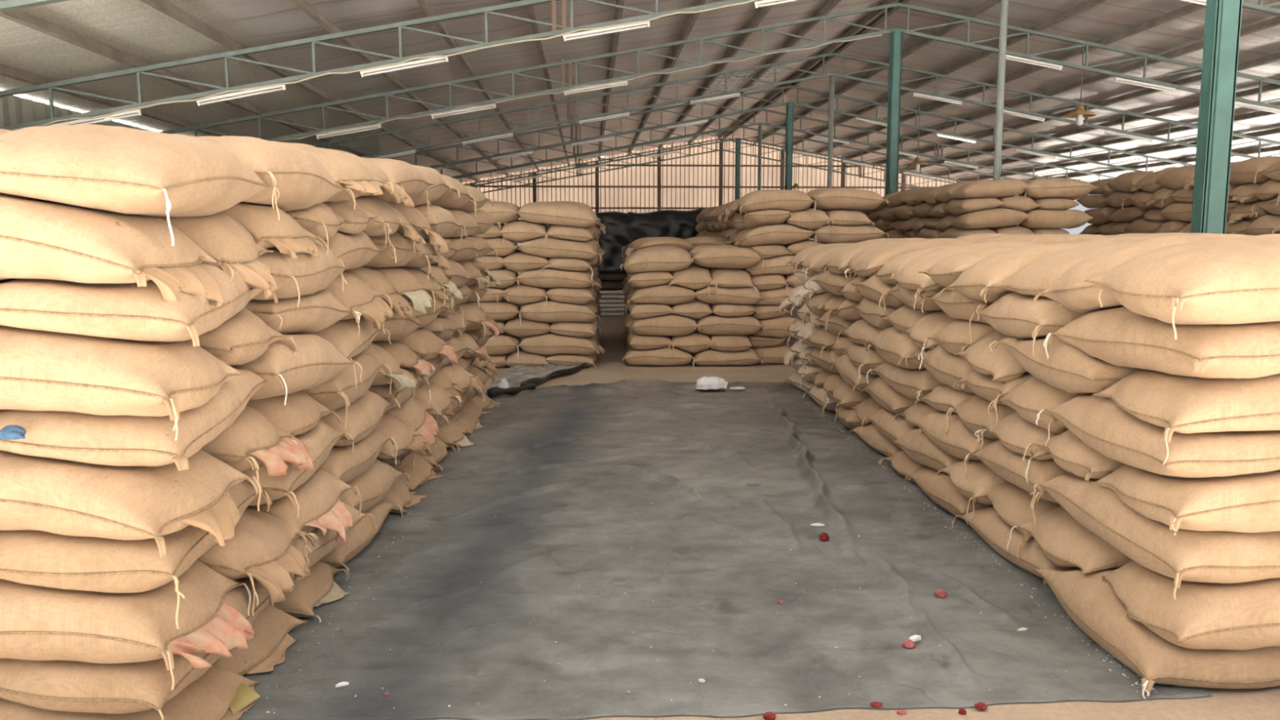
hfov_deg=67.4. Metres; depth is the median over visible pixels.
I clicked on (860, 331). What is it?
burlap sack
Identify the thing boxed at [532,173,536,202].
post
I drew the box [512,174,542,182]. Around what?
tube light
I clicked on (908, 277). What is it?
burlap sack
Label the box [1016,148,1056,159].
tube light
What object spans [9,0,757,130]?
power cable
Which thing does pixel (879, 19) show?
purlin
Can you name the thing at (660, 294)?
burlap sack
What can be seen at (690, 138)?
tube light
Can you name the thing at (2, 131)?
burlap sack
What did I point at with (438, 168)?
tube light
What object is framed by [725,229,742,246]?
burlap sack
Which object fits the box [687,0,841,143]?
purlin
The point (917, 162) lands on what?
pendant lamp
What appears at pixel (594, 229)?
burlap sack
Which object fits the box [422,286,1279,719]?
floor
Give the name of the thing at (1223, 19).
steel column
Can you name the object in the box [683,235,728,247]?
burlap sack
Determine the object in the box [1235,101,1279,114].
tube light
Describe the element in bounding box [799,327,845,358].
burlap sack
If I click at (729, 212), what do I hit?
burlap sack
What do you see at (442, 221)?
burlap sack
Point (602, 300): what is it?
bag
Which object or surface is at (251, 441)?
burlap sack
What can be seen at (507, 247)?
burlap sack
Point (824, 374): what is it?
burlap sack
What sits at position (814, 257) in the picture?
burlap sack
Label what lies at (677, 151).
tube light
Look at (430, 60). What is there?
tube light
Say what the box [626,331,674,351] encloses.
burlap sack
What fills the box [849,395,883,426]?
burlap sack
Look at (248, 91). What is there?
tube light
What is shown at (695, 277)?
burlap sack
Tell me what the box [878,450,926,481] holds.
burlap sack
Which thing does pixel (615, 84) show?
tube light
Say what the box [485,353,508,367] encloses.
burlap sack
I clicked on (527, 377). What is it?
folded groundsheet
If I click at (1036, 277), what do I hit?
burlap sack
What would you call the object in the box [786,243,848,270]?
burlap sack
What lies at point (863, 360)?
burlap sack
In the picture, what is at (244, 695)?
scrap
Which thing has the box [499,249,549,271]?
burlap sack
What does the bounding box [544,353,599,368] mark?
burlap sack
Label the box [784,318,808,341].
burlap sack
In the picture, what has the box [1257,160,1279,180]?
burlap sack
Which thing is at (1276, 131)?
purlin
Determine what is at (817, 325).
burlap sack
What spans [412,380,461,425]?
burlap sack
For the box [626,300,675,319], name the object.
burlap sack
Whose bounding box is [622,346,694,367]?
burlap sack
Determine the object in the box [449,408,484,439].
burlap sack
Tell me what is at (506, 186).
girt
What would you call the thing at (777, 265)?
burlap sack
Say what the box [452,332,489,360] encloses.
burlap sack
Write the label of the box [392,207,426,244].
burlap sack
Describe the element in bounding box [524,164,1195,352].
heap
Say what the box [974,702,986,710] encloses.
scrap
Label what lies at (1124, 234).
burlap sack
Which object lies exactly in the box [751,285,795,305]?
burlap sack
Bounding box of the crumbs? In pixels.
[245,393,1156,713]
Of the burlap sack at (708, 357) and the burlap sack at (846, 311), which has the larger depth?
the burlap sack at (708, 357)
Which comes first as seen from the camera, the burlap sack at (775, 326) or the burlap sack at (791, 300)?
the burlap sack at (791, 300)
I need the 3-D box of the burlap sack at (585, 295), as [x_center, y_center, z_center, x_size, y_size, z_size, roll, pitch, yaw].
[-0.899,-0.857,12.404,0.631,0.268,0.798,0,7,-3]
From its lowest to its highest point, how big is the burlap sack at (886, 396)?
0.294 m
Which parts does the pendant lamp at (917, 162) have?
lamp shade, bulb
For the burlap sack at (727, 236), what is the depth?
13.95 m
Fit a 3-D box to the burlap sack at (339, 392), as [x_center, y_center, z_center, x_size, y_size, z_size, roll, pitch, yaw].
[-1.708,0.115,4.873,0.694,0.291,0.991,0,7,-3]
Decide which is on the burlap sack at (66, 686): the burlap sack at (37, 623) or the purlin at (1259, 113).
the burlap sack at (37, 623)
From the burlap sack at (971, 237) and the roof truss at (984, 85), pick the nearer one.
the burlap sack at (971, 237)
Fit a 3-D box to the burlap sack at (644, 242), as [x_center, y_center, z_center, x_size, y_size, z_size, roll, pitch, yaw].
[0.244,-1.555,13.266,0.987,0.286,0.610,-3,8,-21]
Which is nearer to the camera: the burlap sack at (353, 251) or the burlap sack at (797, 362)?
the burlap sack at (353, 251)
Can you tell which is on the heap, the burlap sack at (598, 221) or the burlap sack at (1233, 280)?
the burlap sack at (598, 221)
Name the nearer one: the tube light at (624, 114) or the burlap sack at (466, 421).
the burlap sack at (466, 421)
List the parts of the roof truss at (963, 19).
web post, web post, web post, web post, web post, splice plate, splice plate, web post, web post, web post, web post, web post, web post, web post, web post, web post, web post, web post, web post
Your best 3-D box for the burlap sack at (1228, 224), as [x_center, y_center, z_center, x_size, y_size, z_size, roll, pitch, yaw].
[7.572,-1.638,12.039,1.118,0.304,0.558,0,7,-3]
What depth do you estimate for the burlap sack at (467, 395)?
7.95 m
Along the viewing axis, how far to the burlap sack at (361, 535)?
4.88 m
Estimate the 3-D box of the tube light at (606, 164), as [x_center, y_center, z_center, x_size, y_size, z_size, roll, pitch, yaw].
[-1.920,-7.651,38.083,1.232,0.290,0.044,0,7,-3]
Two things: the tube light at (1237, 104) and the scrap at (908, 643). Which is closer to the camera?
the scrap at (908, 643)
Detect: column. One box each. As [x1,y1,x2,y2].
[734,138,742,199]
[756,123,764,190]
[784,102,795,190]
[826,73,838,187]
[884,29,906,195]
[992,0,1008,179]
[1190,0,1242,234]
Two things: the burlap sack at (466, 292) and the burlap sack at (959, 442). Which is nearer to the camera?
the burlap sack at (959, 442)
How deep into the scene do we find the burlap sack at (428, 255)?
6.40 m
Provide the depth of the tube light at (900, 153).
33.74 m
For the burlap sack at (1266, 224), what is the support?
on the burlap sack
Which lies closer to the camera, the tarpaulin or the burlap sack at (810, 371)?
the burlap sack at (810, 371)
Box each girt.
[466,185,931,188]
[519,207,706,208]
[580,164,859,167]
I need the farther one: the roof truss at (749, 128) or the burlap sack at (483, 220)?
the roof truss at (749, 128)
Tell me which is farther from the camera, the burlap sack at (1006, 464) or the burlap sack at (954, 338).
the burlap sack at (954, 338)
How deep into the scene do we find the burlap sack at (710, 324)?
12.30 m
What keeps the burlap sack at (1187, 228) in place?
on the heap
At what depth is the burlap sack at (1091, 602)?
3.49 m
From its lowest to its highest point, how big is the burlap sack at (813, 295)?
0.281 m
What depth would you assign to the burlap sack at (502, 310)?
12.05 m
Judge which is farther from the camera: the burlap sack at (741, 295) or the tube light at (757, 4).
the tube light at (757, 4)
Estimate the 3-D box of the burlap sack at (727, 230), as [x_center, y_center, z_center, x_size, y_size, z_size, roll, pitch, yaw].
[1.693,-1.913,14.669,1.082,0.347,0.620,0,7,-3]
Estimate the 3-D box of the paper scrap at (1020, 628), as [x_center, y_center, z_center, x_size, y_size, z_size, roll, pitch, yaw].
[1.577,1.110,3.960,0.052,0.012,0.019,-3,7,-20]
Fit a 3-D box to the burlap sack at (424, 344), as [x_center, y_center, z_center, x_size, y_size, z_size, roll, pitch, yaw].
[-1.871,-0.124,6.671,1.177,0.341,0.648,0,7,2]
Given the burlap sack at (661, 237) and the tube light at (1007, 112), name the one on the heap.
the burlap sack at (661, 237)
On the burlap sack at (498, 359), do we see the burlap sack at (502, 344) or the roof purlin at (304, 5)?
the burlap sack at (502, 344)
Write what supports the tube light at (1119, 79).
attached to the roof truss at (963, 19)
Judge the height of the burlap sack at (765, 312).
0.350 m
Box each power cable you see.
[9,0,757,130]
[271,34,882,141]
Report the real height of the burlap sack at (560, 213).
0.332 m
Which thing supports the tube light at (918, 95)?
attached to the roof truss at (984, 85)
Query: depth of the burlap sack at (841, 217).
12.36 m
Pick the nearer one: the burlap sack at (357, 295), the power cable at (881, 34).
the burlap sack at (357, 295)
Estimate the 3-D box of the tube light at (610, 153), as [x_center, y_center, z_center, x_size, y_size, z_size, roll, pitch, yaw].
[-1.561,-7.063,33.180,1.234,0.270,0.044,0,7,-3]
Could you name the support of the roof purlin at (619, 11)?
attached to the ceiling
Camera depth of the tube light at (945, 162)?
33.89 m
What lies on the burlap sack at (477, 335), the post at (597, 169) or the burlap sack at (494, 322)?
the burlap sack at (494, 322)
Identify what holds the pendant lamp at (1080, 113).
hanging from the purlin at (1190, 8)
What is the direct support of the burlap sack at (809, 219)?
on the burlap sack at (780, 234)
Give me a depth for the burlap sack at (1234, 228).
11.45 m
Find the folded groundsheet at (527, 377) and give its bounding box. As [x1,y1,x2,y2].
[484,361,595,397]
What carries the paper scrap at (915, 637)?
on the plastic groundsheet at (754, 466)
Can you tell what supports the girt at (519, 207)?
attached to the wall at (632, 175)
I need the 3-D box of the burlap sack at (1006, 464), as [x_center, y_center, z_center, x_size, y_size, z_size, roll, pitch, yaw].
[2.140,0.575,4.814,0.711,0.316,0.929,0,7,0]
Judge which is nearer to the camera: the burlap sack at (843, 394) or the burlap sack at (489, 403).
the burlap sack at (843, 394)
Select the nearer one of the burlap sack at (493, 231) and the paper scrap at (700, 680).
the paper scrap at (700, 680)
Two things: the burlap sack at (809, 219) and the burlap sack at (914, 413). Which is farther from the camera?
the burlap sack at (809, 219)
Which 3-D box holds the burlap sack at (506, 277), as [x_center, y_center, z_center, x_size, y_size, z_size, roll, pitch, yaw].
[-2.031,-1.038,12.272,1.053,0.275,0.672,0,7,-3]
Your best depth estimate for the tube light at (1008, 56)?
18.84 m
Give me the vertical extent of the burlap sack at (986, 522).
0.210 m
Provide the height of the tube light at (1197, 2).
0.296 m
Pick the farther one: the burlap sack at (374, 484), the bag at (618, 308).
the bag at (618, 308)
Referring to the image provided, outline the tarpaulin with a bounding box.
[595,208,704,271]
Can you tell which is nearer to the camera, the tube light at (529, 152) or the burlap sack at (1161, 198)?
the burlap sack at (1161, 198)
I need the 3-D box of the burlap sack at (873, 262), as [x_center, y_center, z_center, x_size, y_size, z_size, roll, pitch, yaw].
[2.232,-0.787,7.499,1.158,0.318,0.615,0,7,3]
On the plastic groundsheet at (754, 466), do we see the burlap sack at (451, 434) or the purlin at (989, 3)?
the burlap sack at (451, 434)
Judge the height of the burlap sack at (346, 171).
0.314 m
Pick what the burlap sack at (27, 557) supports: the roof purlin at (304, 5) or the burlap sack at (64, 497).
the burlap sack at (64, 497)
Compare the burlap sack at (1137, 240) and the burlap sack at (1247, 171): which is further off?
the burlap sack at (1247, 171)
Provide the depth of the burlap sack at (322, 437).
3.89 m
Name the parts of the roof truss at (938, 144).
web post, splice plate, splice plate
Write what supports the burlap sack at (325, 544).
on the burlap sack at (319, 588)
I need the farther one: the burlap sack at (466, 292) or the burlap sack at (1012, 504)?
the burlap sack at (466, 292)
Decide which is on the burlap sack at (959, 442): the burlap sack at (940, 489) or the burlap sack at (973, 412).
the burlap sack at (973, 412)
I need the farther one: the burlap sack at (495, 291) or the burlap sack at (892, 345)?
the burlap sack at (495, 291)
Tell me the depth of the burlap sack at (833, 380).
8.78 m
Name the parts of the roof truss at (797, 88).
web post, splice plate, splice plate, web post, web post, web post, web post, web post, web post, web post, web post, web post, web post, web post, web post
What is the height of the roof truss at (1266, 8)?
3.117 m
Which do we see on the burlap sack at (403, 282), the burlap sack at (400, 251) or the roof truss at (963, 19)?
the burlap sack at (400, 251)
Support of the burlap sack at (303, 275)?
on the burlap sack at (317, 312)
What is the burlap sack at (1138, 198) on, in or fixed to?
on the heap
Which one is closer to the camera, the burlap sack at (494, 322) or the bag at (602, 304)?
the burlap sack at (494, 322)
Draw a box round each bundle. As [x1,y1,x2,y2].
[597,272,627,280]
[598,268,626,272]
[599,280,623,289]
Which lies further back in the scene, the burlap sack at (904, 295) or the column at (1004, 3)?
the column at (1004, 3)
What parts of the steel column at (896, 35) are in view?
cap plate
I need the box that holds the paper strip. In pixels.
[729,386,746,389]
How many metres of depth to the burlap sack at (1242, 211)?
11.37 m
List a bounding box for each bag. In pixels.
[597,302,626,307]
[598,289,622,293]
[598,298,623,302]
[600,293,624,298]
[600,306,626,311]
[600,311,625,315]
[695,376,728,390]
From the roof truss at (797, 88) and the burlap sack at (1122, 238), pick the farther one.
the roof truss at (797, 88)
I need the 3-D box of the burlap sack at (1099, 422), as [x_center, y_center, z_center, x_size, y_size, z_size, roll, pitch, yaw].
[2.122,0.271,3.806,0.695,0.273,0.992,0,7,-1]
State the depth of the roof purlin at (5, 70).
14.69 m
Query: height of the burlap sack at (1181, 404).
0.353 m
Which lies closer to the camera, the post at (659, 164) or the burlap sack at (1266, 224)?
the burlap sack at (1266, 224)
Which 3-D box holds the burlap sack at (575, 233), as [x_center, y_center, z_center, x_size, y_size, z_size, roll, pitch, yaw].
[-0.903,-1.619,12.405,0.647,0.369,0.977,0,7,-3]
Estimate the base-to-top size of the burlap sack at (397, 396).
0.325 m
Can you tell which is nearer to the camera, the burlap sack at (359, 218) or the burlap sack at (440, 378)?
the burlap sack at (359, 218)
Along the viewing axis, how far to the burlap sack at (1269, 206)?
10.92 m
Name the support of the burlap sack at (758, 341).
on the burlap sack at (774, 354)
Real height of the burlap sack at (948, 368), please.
0.279 m
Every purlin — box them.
[0,8,378,158]
[0,63,238,136]
[139,0,478,182]
[289,0,509,176]
[417,0,539,170]
[525,0,569,165]
[597,0,624,159]
[627,0,706,155]
[657,1,776,149]
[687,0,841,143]
[717,0,898,138]
[723,0,910,138]
[752,0,1000,144]
[782,0,1106,150]
[814,3,1206,155]
[840,15,1279,160]
[869,52,1279,166]
[898,84,1279,172]
[929,109,1279,177]
[955,127,1279,182]
[1048,145,1279,177]
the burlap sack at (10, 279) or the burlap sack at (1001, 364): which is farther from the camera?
the burlap sack at (1001, 364)
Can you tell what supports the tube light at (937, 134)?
attached to the roof truss at (797, 88)
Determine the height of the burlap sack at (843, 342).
0.296 m
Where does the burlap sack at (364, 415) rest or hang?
on the burlap sack at (340, 463)
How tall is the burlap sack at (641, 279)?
0.276 m
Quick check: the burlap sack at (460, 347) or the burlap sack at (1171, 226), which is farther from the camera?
the burlap sack at (1171, 226)
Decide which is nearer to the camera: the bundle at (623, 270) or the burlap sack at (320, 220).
the burlap sack at (320, 220)
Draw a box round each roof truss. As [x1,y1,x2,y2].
[0,0,69,12]
[0,0,1279,129]
[160,2,1279,141]
[309,52,1279,158]
[382,85,1194,171]
[433,109,1115,180]
[450,125,1081,204]
[462,137,1018,195]
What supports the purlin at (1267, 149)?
attached to the ceiling
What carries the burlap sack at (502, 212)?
on the burlap sack at (493, 231)
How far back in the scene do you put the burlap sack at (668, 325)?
12.26 m
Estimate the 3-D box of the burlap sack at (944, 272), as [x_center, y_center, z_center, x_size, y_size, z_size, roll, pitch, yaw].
[2.306,-0.558,5.776,1.123,0.266,0.625,0,7,-3]
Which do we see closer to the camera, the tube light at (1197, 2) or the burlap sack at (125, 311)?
the burlap sack at (125, 311)
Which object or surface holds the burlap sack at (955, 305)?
on the burlap sack at (954, 338)
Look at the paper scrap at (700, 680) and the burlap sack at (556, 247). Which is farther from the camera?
the burlap sack at (556, 247)
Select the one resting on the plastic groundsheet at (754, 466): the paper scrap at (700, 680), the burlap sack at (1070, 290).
the paper scrap at (700, 680)
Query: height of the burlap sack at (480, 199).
0.328 m
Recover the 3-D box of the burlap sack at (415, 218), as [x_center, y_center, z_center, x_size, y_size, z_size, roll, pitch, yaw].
[-1.889,-0.939,6.519,1.196,0.434,0.620,0,7,-3]
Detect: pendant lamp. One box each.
[791,164,803,190]
[906,102,928,171]
[1063,40,1096,125]
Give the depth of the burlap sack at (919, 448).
6.03 m
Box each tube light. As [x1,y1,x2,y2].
[50,109,142,125]
[196,84,286,106]
[315,124,381,139]
[360,57,448,77]
[372,150,415,158]
[431,103,495,119]
[432,166,442,170]
[462,133,513,145]
[491,150,533,160]
[496,165,532,174]
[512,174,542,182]
[563,21,649,41]
[564,80,627,95]
[572,136,613,146]
[576,163,607,170]
[577,151,612,159]
[578,112,629,124]
[648,150,679,158]
[657,137,692,146]
[666,119,708,129]
[689,93,740,105]
[754,0,798,8]
[792,150,815,156]
[814,135,848,144]
[842,160,872,167]
[856,117,887,126]
[884,149,919,157]
[904,171,933,179]
[913,93,962,105]
[936,133,977,143]
[944,160,978,168]
[1003,109,1044,121]
[1005,54,1062,70]
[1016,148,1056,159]
[1104,130,1152,142]
[1115,77,1175,93]
[1180,0,1206,5]
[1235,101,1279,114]
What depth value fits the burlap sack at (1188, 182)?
12.31 m
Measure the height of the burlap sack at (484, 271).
0.362 m
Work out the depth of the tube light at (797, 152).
38.45 m
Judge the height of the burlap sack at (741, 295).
0.261 m
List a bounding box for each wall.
[0,95,152,131]
[461,136,1017,275]
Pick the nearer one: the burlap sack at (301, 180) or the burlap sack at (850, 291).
the burlap sack at (301, 180)
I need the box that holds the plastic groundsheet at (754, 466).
[238,379,1212,719]
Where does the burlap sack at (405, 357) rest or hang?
on the burlap sack at (397, 396)
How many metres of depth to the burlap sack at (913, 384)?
6.52 m
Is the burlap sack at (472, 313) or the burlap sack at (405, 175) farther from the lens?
the burlap sack at (472, 313)
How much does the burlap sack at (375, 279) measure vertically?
0.365 m
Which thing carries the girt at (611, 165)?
attached to the wall at (632, 175)
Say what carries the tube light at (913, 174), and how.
attached to the roof truss at (749, 128)
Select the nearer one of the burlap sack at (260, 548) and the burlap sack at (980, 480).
the burlap sack at (260, 548)
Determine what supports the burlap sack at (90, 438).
on the burlap sack at (64, 497)
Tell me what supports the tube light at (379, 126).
attached to the roof truss at (963, 19)
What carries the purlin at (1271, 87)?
attached to the ceiling
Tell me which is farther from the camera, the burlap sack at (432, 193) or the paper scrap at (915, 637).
the burlap sack at (432, 193)
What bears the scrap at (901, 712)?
on the floor
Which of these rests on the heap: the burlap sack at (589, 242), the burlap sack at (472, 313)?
the burlap sack at (589, 242)
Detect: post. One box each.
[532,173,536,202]
[595,161,599,213]
[657,150,661,210]
[718,139,723,205]
[779,151,784,189]
[840,162,845,187]
[901,173,906,191]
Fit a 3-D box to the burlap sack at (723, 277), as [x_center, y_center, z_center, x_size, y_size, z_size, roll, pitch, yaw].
[1.162,-1.042,12.586,0.639,0.380,0.870,0,7,-3]
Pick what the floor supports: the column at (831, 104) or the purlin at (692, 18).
the column at (831, 104)
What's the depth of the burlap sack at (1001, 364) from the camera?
5.00 m
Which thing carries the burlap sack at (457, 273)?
on the burlap sack at (466, 292)
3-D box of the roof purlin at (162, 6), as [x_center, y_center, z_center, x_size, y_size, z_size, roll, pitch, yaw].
[-5.997,-5.234,20.470,0.111,0.139,45.100,0,7,-3]
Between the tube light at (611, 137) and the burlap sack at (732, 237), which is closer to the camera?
the burlap sack at (732, 237)
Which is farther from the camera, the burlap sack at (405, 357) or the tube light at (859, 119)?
the tube light at (859, 119)
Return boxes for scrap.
[0,424,26,439]
[229,683,260,713]
[335,681,349,687]
[498,377,508,388]
[697,678,705,682]
[762,711,776,719]
[810,523,824,526]
[818,532,829,541]
[870,701,882,707]
[896,709,906,715]
[901,640,915,648]
[908,635,921,641]
[934,589,946,597]
[958,708,966,715]
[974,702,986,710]
[1017,627,1027,631]
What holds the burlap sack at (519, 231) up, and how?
on the burlap sack at (556, 247)
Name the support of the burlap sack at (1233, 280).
on the burlap sack at (1121, 336)
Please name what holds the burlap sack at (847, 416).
on the floor
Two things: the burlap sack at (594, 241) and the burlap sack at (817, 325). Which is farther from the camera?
the burlap sack at (594, 241)
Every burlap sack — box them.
[0,124,279,245]
[0,128,12,134]
[0,192,233,307]
[0,260,278,346]
[0,278,19,283]
[0,324,247,440]
[0,368,267,471]
[0,448,262,557]
[0,480,272,629]
[0,560,255,689]
[0,577,269,719]
[0,663,259,719]
[151,211,279,299]
[188,307,298,364]
[191,135,355,211]
[196,507,318,615]
[200,405,315,482]
[213,603,306,675]
[222,203,328,258]
[229,333,362,405]
[240,419,354,518]
[244,288,360,333]
[246,390,341,444]
[246,469,361,564]
[252,239,348,308]
[269,560,350,621]
[275,141,394,202]
[281,315,391,390]
[284,202,351,253]
[288,501,377,592]
[302,352,391,428]
[317,430,397,483]
[320,231,382,292]
[320,390,393,445]
[320,500,403,580]
[323,199,386,248]
[325,272,394,338]
[327,148,415,207]
[338,459,410,512]
[342,266,413,317]
[350,195,419,252]
[361,157,434,201]
[361,231,422,267]
[361,343,416,401]
[368,266,432,314]
[368,368,431,410]
[371,340,435,377]
[372,302,424,342]
[374,411,428,459]
[376,449,416,471]
[382,477,426,513]
[386,201,448,253]
[386,395,439,469]
[388,266,453,313]
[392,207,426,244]
[398,327,458,364]
[399,453,443,490]
[401,238,451,280]
[401,353,454,382]
[408,298,450,328]
[410,164,449,216]
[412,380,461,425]
[414,204,466,238]
[417,265,462,306]
[417,435,455,471]
[421,315,458,340]
[422,174,476,218]
[424,237,458,264]
[428,369,462,406]
[430,258,473,287]
[435,409,457,427]
[435,419,473,453]
[436,293,464,328]
[440,363,484,399]
[441,336,471,366]
[444,284,479,315]
[445,208,483,246]
[445,311,472,336]
[446,236,482,262]
[448,385,484,417]
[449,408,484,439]
[451,185,493,217]
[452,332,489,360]
[454,303,499,337]
[456,260,489,291]
[457,354,480,372]
[462,282,491,303]
[462,399,489,419]
[463,302,497,328]
[464,235,497,261]
[464,326,493,346]
[466,209,501,235]
[467,259,502,286]
[468,366,493,396]
[469,301,521,325]
[470,393,501,410]
[471,353,497,376]
[473,223,506,242]
[475,254,508,270]
[475,287,509,302]
[476,200,519,223]
[481,333,521,358]
[484,237,519,256]
[484,269,519,290]
[485,320,508,334]
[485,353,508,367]
[497,219,548,245]
[497,282,549,306]
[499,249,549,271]
[499,346,550,366]
[501,315,551,337]
[513,267,601,288]
[515,236,600,264]
[516,201,600,227]
[518,300,600,322]
[518,332,605,355]
[541,257,593,280]
[544,223,594,248]
[544,286,595,304]
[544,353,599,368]
[546,222,606,234]
[546,320,600,337]
[555,200,597,225]
[582,240,602,261]
[590,225,598,244]
[591,239,605,254]
[597,219,606,229]
[620,248,693,272]
[622,236,694,257]
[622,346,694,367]
[626,271,675,288]
[626,283,699,304]
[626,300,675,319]
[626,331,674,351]
[630,314,699,336]
[633,236,684,252]
[667,297,712,319]
[668,262,717,293]
[668,329,715,353]
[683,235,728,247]
[689,347,763,365]
[691,246,763,269]
[693,285,762,304]
[693,315,764,335]
[706,334,752,351]
[707,303,758,317]
[708,267,755,297]
[715,214,726,224]
[717,199,737,220]
[720,227,732,238]
[723,209,739,222]
[723,227,740,239]
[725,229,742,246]
[726,197,746,217]
[730,227,782,247]
[731,189,816,214]
[731,212,747,230]
[736,240,792,258]
[739,224,816,246]
[742,209,792,228]
[742,254,802,275]
[744,304,788,319]
[744,333,788,347]
[749,344,791,363]
[750,273,788,297]
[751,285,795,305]
[754,315,798,338]
[777,283,804,315]
[782,339,808,364]
[783,207,834,230]
[783,355,804,370]
[783,372,816,392]
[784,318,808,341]
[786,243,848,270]
[790,346,818,368]
[791,267,816,283]
[792,321,817,349]
[793,302,809,326]
[793,364,824,387]
[795,273,828,307]
[796,243,853,274]
[798,293,820,303]
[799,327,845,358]
[800,291,836,315]
[801,311,824,336]
[803,385,839,414]
[804,246,845,280]
[804,346,839,373]
[807,270,858,296]
[809,225,888,243]
[809,368,836,386]
[810,189,888,209]
[810,311,855,336]
[817,237,928,274]
[818,373,845,399]
[822,208,874,226]
[822,295,847,315]
[824,382,870,421]
[825,298,863,330]
[826,336,852,355]
[827,353,879,391]
[834,405,869,429]
[836,319,883,351]
[837,276,869,302]
[842,342,886,385]
[844,238,986,278]
[847,241,902,278]
[848,424,902,457]
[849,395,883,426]
[851,274,905,310]
[853,297,898,329]
[859,377,915,413]
[861,408,916,448]
[864,325,928,368]
[866,361,942,401]
[869,244,963,284]
[877,304,942,331]
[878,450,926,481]
[881,282,946,310]
[885,241,1044,309]
[893,428,964,472]
[894,401,946,434]
[901,311,963,369]
[904,466,993,519]
[905,343,974,393]
[912,412,996,473]
[914,383,975,434]
[918,244,1032,287]
[920,288,993,324]
[922,319,996,355]
[937,242,1107,302]
[937,460,1006,526]
[946,394,1015,449]
[951,506,1080,586]
[952,369,1032,424]
[953,233,1039,239]
[953,330,1026,382]
[964,439,1073,525]
[968,291,1088,356]
[970,481,1062,559]
[973,410,1058,483]
[975,234,1031,242]
[983,241,1139,306]
[987,376,1093,446]
[989,335,1146,395]
[1002,234,1119,244]
[1006,506,1132,574]
[1018,177,1097,199]
[1021,429,1124,480]
[1030,474,1279,599]
[1033,233,1253,312]
[1034,568,1279,700]
[1035,394,1279,477]
[1043,306,1279,378]
[1079,235,1173,243]
[1084,234,1279,339]
[1091,464,1279,535]
[1092,369,1279,465]
[1099,560,1279,649]
[1111,233,1147,236]
[1116,239,1148,242]
[1121,190,1156,209]
[1130,167,1176,192]
[1133,232,1223,236]
[1143,186,1182,208]
[1152,220,1191,233]
[1155,202,1192,221]
[1168,186,1193,202]
[1179,219,1226,232]
[1182,161,1236,190]
[1225,218,1255,235]
[1226,200,1240,219]
[1226,200,1274,222]
[1226,219,1231,226]
[1227,183,1244,202]
[1228,182,1265,203]
[1229,155,1279,184]
[1240,214,1279,235]
[1248,179,1279,207]
[1251,195,1279,214]
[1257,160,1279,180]
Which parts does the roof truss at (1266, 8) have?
web post, web post, web post, web post, web post, web post, splice plate, splice plate, web post, web post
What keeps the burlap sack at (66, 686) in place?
on the burlap sack at (211, 696)
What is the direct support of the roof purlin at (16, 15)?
attached to the ceiling
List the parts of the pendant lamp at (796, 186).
lamp shade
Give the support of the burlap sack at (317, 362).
on the burlap sack at (301, 413)
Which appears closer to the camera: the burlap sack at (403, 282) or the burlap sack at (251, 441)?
the burlap sack at (251, 441)
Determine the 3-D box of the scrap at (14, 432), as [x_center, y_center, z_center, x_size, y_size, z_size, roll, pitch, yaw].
[-1.803,0.205,2.753,0.080,0.040,0.053,0,7,-3]
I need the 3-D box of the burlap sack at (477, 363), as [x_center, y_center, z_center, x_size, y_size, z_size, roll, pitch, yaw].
[-1.965,-0.023,9.279,1.178,0.370,0.644,0,7,-3]
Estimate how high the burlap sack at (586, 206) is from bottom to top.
0.325 m
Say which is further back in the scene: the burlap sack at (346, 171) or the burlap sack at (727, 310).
the burlap sack at (727, 310)
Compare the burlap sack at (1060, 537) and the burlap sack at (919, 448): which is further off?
the burlap sack at (919, 448)
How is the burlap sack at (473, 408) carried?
on the floor
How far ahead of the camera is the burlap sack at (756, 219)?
12.33 m
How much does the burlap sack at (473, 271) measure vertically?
0.396 m
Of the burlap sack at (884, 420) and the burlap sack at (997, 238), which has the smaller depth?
the burlap sack at (884, 420)
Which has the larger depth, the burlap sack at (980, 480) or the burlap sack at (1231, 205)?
the burlap sack at (1231, 205)
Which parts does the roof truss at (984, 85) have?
web post, web post, web post, web post, splice plate, splice plate, web post, web post, web post, web post, web post, web post, web post, web post, web post, web post, splice plate, web post, web post, web post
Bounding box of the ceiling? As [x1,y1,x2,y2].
[0,0,1279,182]
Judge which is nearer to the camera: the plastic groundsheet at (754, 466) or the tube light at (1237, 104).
the plastic groundsheet at (754, 466)
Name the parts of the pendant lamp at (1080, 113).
bulb, lamp shade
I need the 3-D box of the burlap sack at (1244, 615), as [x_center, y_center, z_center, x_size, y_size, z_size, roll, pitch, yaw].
[2.398,0.872,3.646,1.119,0.286,0.696,0,7,-3]
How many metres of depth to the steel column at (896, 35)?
18.78 m
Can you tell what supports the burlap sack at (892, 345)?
on the burlap sack at (913, 384)
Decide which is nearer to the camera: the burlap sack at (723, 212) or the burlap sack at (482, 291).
the burlap sack at (482, 291)
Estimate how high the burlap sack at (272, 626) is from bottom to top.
0.416 m
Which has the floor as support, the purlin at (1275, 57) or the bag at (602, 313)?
the bag at (602, 313)
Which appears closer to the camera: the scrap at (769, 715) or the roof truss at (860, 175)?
the scrap at (769, 715)
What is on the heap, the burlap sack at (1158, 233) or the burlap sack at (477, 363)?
the burlap sack at (1158, 233)
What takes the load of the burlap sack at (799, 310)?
on the burlap sack at (804, 331)
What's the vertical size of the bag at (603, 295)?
0.097 m
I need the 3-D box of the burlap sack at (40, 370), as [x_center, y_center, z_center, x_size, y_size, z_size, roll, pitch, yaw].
[-1.853,0.035,2.984,1.082,0.325,0.584,0,7,-1]
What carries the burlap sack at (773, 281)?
on the burlap sack at (775, 296)
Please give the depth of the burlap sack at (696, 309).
12.29 m

